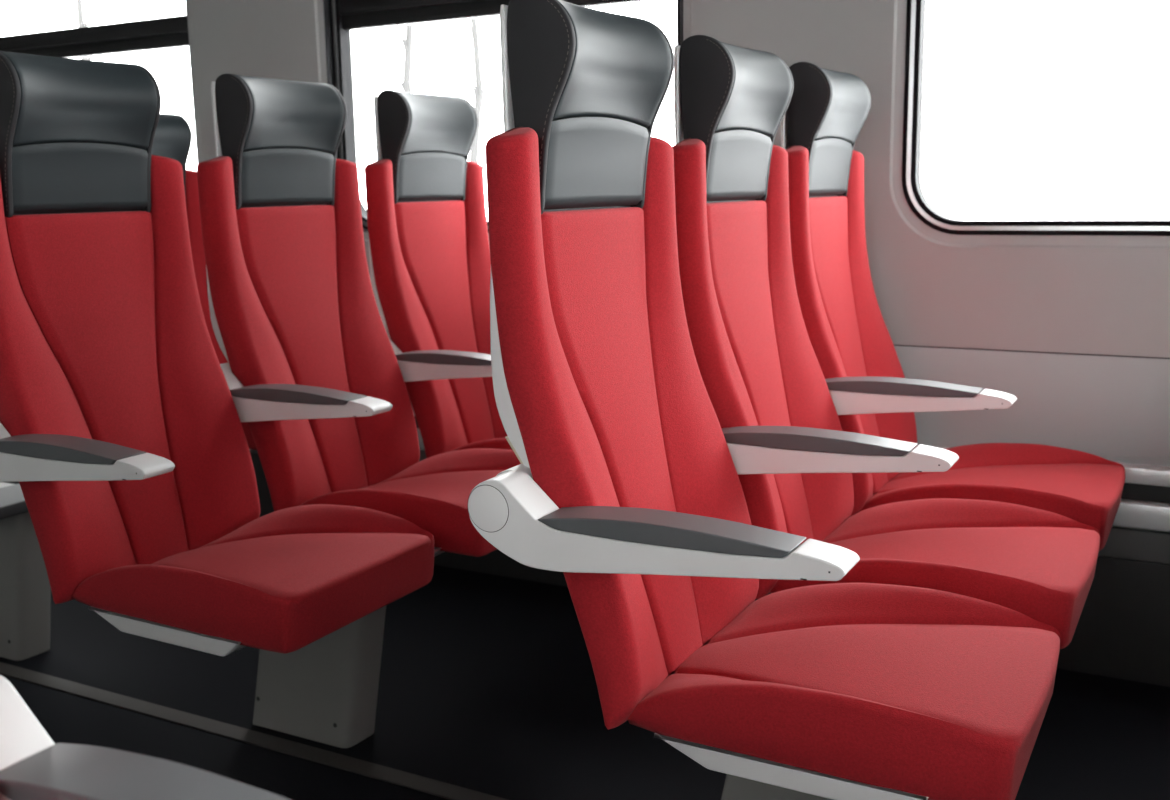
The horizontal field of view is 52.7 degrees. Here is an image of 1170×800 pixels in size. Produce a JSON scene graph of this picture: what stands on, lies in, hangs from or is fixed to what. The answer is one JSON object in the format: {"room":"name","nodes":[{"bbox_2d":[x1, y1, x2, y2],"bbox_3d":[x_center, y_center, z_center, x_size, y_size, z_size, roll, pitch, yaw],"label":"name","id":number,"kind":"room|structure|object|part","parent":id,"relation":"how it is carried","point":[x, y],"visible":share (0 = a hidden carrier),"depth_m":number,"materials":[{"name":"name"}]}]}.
{"room":"train carriage","nodes":[
{"label":"train carriage","id":0,"kind":"room"},
{"bbox_2d":[0,565,1169,799],"bbox_3d":[-1.017,0.799,1.938,8.150,0.080,3.500,5,12,28],"label":"floor","id":1,"kind":"structure","parent":0,"point":[487,682],"depth_m":2.44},
{"bbox_2d":[0,482,50,660],"bbox_3d":[-1.216,0.347,3.099,0.348,0.404,1.285,5,12,28],"label":"pedestal","id":2,"kind":"object","parent":1,"relation":"on","point":[25,589],"visible":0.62,"depth_m":2.75,"materials":[{"name":"grey paint"}]},
{"bbox_2d":[151,113,256,449],"bbox_3d":[-1.012,-0.338,3.213,0.633,0.897,0.498,5,12,28],"label":"seat","id":3,"kind":"object","parent":2,"relation":"on","point":[173,135],"visible":0.16,"depth_m":3.45,"materials":[{"name":"red fabric"}]},
{"bbox_2d":[241,422,256,449],"bbox_3d":[-0.913,0.037,3.264,0.453,0.109,0.402,5,12,28],"label":"cushion","id":4,"kind":"object","parent":3,"relation":"on","point":[251,444],"depth_m":3.02,"materials":[{"name":"red fabric"}]},
{"bbox_2d":[0,675,288,799],"bbox_3d":[-0.301,0.345,0.507,0.633,1.300,0.498,5,12,28],"label":"seat","id":5,"kind":"object","parent":1,"relation":"on","point":[32,766],"visible":1,"depth_m":0.74,"materials":[{"name":"plastic"}]},
{"bbox_3d":[-0.274,0.262,0.699,0.448,0.098,0.112,5,12,28],"label":"armrest","id":6,"kind":"part","parent":5,"relation":"part of","materials":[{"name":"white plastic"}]},
{"bbox_2d":[0,662,507,799],"bbox_3d":[-0.754,0.667,2.408,7.950,0.004,0.042,5,12,28],"label":"trim","id":7,"kind":"structure","parent":1,"relation":"on","point":[376,771],"depth_m":2.35,"materials":[{"name":"grey metal"}]},
{"bbox_2d":[253,606,385,747],"bbox_3d":[-0.352,0.416,2.635,0.348,0.404,1.285,5,12,28],"label":"pedestal","id":8,"kind":"object","parent":1,"relation":"on","point":[325,691],"visible":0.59,"depth_m":2.32,"materials":[{"name":"grey paint"}]},
{"bbox_2d":[0,51,433,655],"bbox_3d":[-0.625,-0.104,1.886,0.633,0.897,0.498,5,12,28],"label":"seat","id":9,"kind":"object","parent":8,"relation":"on","point":[123,440],"visible":1,"depth_m":1.95,"materials":[{"name":"red fabric"}]},
{"bbox_3d":[-0.778,0.075,1.782,0.448,0.098,0.112,5,12,28],"label":"armrest","id":10,"kind":"part","parent":9,"relation":"part of","materials":[{"name":"white plastic"}]},
{"bbox_3d":[-0.794,-0.016,2.030,0.160,0.604,0.290,5,12,28],"label":"backrest","id":11,"kind":"part","parent":9,"relation":"part of","materials":[{"name":"red fabric"}]},
{"bbox_2d":[71,504,433,653],"bbox_3d":[-0.526,0.270,1.936,0.453,0.109,0.402,5,12,28],"label":"cushion","id":12,"kind":"object","parent":9,"relation":"on","point":[285,580],"depth_m":1.85,"materials":[{"name":"red fabric"}]},
{"bbox_2d":[197,74,520,556],"bbox_3d":[-0.387,-0.186,2.317,0.633,0.897,0.498,5,12,28],"label":"seat","id":13,"kind":"object","parent":8,"relation":"on","point":[313,371],"visible":0.91,"depth_m":2.38,"materials":[{"name":"red fabric"}]},
{"bbox_3d":[-0.556,-0.098,2.462,0.160,0.604,0.290,5,12,28],"label":"backrest","id":14,"kind":"part","parent":13,"relation":"part of","materials":[{"name":"red fabric"}]},
{"bbox_3d":[-0.539,-0.008,2.213,0.448,0.098,0.112,5,12,28],"label":"armrest","id":15,"kind":"part","parent":13,"relation":"part of","materials":[{"name":"white plastic"}]},
{"bbox_2d":[299,448,520,556],"bbox_3d":[-0.287,0.188,2.368,0.453,0.109,0.402,5,12,28],"label":"cushion","id":16,"kind":"object","parent":13,"relation":"on","point":[432,493],"depth_m":2.36,"materials":[{"name":"red fabric"}]},
{"bbox_2d":[364,90,511,458],"bbox_3d":[-0.148,-0.269,2.749,0.633,0.897,0.498,5,12,28],"label":"seat","id":17,"kind":"object","parent":8,"relation":"on","point":[430,262],"visible":0.72,"depth_m":2.80,"materials":[{"name":"red fabric"}]},
{"bbox_3d":[-0.301,-0.090,2.645,0.448,0.098,0.112,5,12,28],"label":"armrest","id":18,"kind":"part","parent":17,"relation":"part of","materials":[{"name":"white plastic"}]},
{"bbox_3d":[-0.317,-0.181,2.893,0.160,0.604,0.290,5,12,28],"label":"backrest","id":19,"kind":"part","parent":17,"relation":"part of","materials":[{"name":"red fabric"}]},
{"bbox_2d":[452,438,511,450],"bbox_3d":[-0.049,0.106,2.800,0.453,0.109,0.402,5,12,28],"label":"cushion","id":20,"kind":"object","parent":17,"relation":"on","point":[457,443],"depth_m":2.68,"materials":[{"name":"red fabric"}]},
{"bbox_2d":[5,452,1169,686],"bbox_3d":[-0.246,0.360,3.307,7.950,0.269,0.016,5,12,28],"label":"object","id":21,"kind":"structure","parent":1,"relation":"on","point":[1122,631],"depth_m":2.55,"materials":[{"name":"black plastic"}]},
{"bbox_2d":[250,450,1169,563],"bbox_3d":[-0.252,0.194,3.272,7.950,0.070,0.026,5,12,28],"label":"trim","id":22,"kind":"structure","parent":21,"relation":"on","point":[1126,543],"depth_m":2.50,"materials":[{"name":"grey plastic"}]},
{"bbox_2d":[417,428,1169,532],"bbox_3d":[-0.256,0.130,3.256,7.950,0.062,0.037,5,12,28],"label":"trim","id":23,"kind":"structure","parent":22,"relation":"on","point":[1135,514],"depth_m":2.47,"materials":[{"name":"white plastic"}]},
{"bbox_2d":[414,416,1169,503],"bbox_3d":[-0.251,0.079,3.257,7.950,0.038,0.014,5,12,28],"label":"trim","id":24,"kind":"structure","parent":23,"relation":"on","point":[1141,492],"depth_m":2.48,"materials":[{"name":"black plastic"}]},
{"bbox_2d":[411,404,1169,486],"bbox_3d":[-0.257,0.043,3.241,7.950,0.038,0.036,5,12,28],"label":"trim","id":25,"kind":"structure","parent":24,"relation":"on","point":[1144,474],"depth_m":2.46,"materials":[{"name":"white plastic"}]},
{"bbox_2d":[721,774,831,799],"bbox_3d":[0.538,0.487,2.157,0.348,0.404,1.285,5,12,28],"label":"pedestal","id":26,"kind":"object","parent":1,"relation":"on","point":[735,787],"visible":0.06,"depth_m":1.89,"materials":[{"name":"grey paint"}]},
{"bbox_2d":[468,0,1060,799],"bbox_3d":[0.239,-0.035,1.422,0.633,0.897,0.498,5,12,28],"label":"seat","id":27,"kind":"object","parent":26,"relation":"on","point":[626,484],"visible":1,"depth_m":1.40,"materials":[{"name":"red fabric"}]},
{"bbox_3d":[0.070,0.053,1.566,0.160,0.604,0.290,5,12,28],"label":"backrest","id":28,"kind":"part","parent":27,"relation":"part of","materials":[{"name":"red fabric"}]},
{"bbox_3d":[0.086,0.144,1.318,0.448,0.098,0.112,5,12,28],"label":"armrest","id":29,"kind":"part","parent":27,"relation":"part of","materials":[{"name":"white plastic"}]},
{"bbox_2d":[627,583,1060,799],"bbox_3d":[0.338,0.339,1.472,0.453,0.109,0.402,5,12,28],"label":"cushion","id":30,"kind":"object","parent":27,"relation":"on","point":[835,691],"depth_m":1.38,"materials":[{"name":"red fabric"}]},
{"bbox_2d":[672,35,1099,648],"bbox_3d":[0.477,-0.117,1.853,0.633,0.897,0.498,5,12,28],"label":"seat","id":31,"kind":"object","parent":26,"relation":"on","point":[794,460],"visible":0.74,"depth_m":1.88,"materials":[{"name":"red fabric"}]},
{"bbox_3d":[0.308,-0.029,1.998,0.160,0.604,0.290,5,12,28],"label":"backrest","id":32,"kind":"part","parent":31,"relation":"part of","materials":[{"name":"red fabric"}]},
{"bbox_3d":[0.325,0.061,1.750,0.448,0.098,0.112,5,12,28],"label":"armrest","id":33,"kind":"part","parent":31,"relation":"part of","materials":[{"name":"white plastic"}]},
{"bbox_2d":[770,498,1099,648],"bbox_3d":[0.577,0.257,1.904,0.453,0.109,0.402,5,12,28],"label":"cushion","id":34,"kind":"object","parent":31,"relation":"on","point":[1038,564],"depth_m":1.87,"materials":[{"name":"red fabric"}]},
{"bbox_2d":[781,62,1124,550],"bbox_3d":[0.716,-0.200,2.285,0.633,0.897,0.498,5,12,28],"label":"seat","id":35,"kind":"object","parent":26,"relation":"on","point":[826,113],"visible":0.77,"depth_m":2.31,"materials":[{"name":"red fabric"}]},
{"bbox_3d":[0.546,-0.112,2.429,0.160,0.604,0.290,5,12,28],"label":"backrest","id":36,"kind":"part","parent":35,"relation":"part of","materials":[{"name":"red fabric"}]},
{"bbox_3d":[0.563,-0.021,2.181,0.448,0.098,0.112,5,12,28],"label":"armrest","id":37,"kind":"part","parent":35,"relation":"part of","materials":[{"name":"white plastic"}]},
{"bbox_2d":[861,443,1124,550],"bbox_3d":[0.815,0.175,2.336,0.453,0.109,0.402,5,12,28],"label":"cushion","id":38,"kind":"object","parent":35,"relation":"on","point":[1082,487],"depth_m":2.28,"materials":[{"name":"red fabric"}]},
{"bbox_2d":[186,0,1169,357],"bbox_3d":[-0.236,-0.923,3.135,7.950,1.444,0.120,5,12,28],"label":"wall","id":39,"kind":"structure","parent":0,"point":[1082,294],"depth_m":2.63,"materials":[{"name":"grey plastic"}]},
{"bbox_2d":[0,0,197,164],"bbox_3d":[-1.663,-1.043,3.882,1.100,0.965,0.076,5,12,28],"label":"window","id":40,"kind":"structure","parent":39,"relation":"in","point":[166,32],"depth_m":3.79,"materials":[{"name":"black rubber"}]},
{"bbox_2d":[323,0,682,232],"bbox_3d":[-0.231,-0.929,3.113,1.100,0.965,0.076,5,12,28],"label":"window","id":41,"kind":"structure","parent":39,"relation":"in","point":[341,17],"depth_m":3.30,"materials":[{"name":"black rubber"}]},
{"bbox_2d":[894,346,1169,466],"bbox_3d":[-0.218,0.136,3.327,7.950,0.703,0.120,5,12,28],"label":"wall panel","id":42,"kind":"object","parent":39,"relation":"attached to","point":[1115,409],"depth_m":2.55,"materials":[{"name":"grey plastic"}]},
{"bbox_2d":[894,345,1169,358],"bbox_3d":[-0.223,-0.212,3.266,7.950,0.004,0.116,5,12,28],"label":"trim","id":43,"kind":"structure","parent":39,"relation":"attached to","point":[894,345],"depth_m":2.56,"materials":[{"name":"grey plastic"}]},
{"bbox_2d":[902,0,1169,235],"bbox_3d":[1.195,-0.812,2.331,1.100,0.965,0.052,5,12,28],"label":"window","id":44,"kind":"structure","parent":39,"relation":"in","point":[916,200],"depth_m":2.58,"materials":[{"name":"black rubber"}]},
{"label":"outside","id":45,"kind":"structure","parent":0,"visible":0},
{"bbox_2d":[487,201,1169,219],"bbox_3d":[27.240,-7.372,51.160,120.000,0.100,126.000,5,12,28],"label":"ground","id":46,"kind":"structure","parent":45,"point":[1049,210],"depth_m":82.52,"materials":[{"name":"white"}]},
{"bbox_2d":[75,0,107,59],"bbox_3d":[-7.908,-4.484,19.207,0.545,6.800,0.765,-5,11,-19],"label":"tree","id":47,"kind":"object","parent":46,"relation":"on","point":[81,22],"visible":0.12,"depth_m":18.73,"materials":[{"name":"grey plant"}]},
{"bbox_2d":[372,24,413,108],"bbox_3d":[-2.554,-3.846,15.962,0.644,6.517,0.651,-1,10,-1],"label":"tree","id":48,"kind":"object","parent":46,"relation":"on","point":[405,84],"visible":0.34,"depth_m":15.87,"materials":[{"name":"grey plant"}]},
{"bbox_2d":[465,18,487,220],"bbox_3d":[-1.218,-3.643,15.606,0.715,6.200,0.815,5,12,28],"label":"tree","id":49,"kind":"object","parent":46,"relation":"on","point":[478,92],"visible":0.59,"depth_m":15.45,"materials":[{"name":"grey plant"}]}
]}

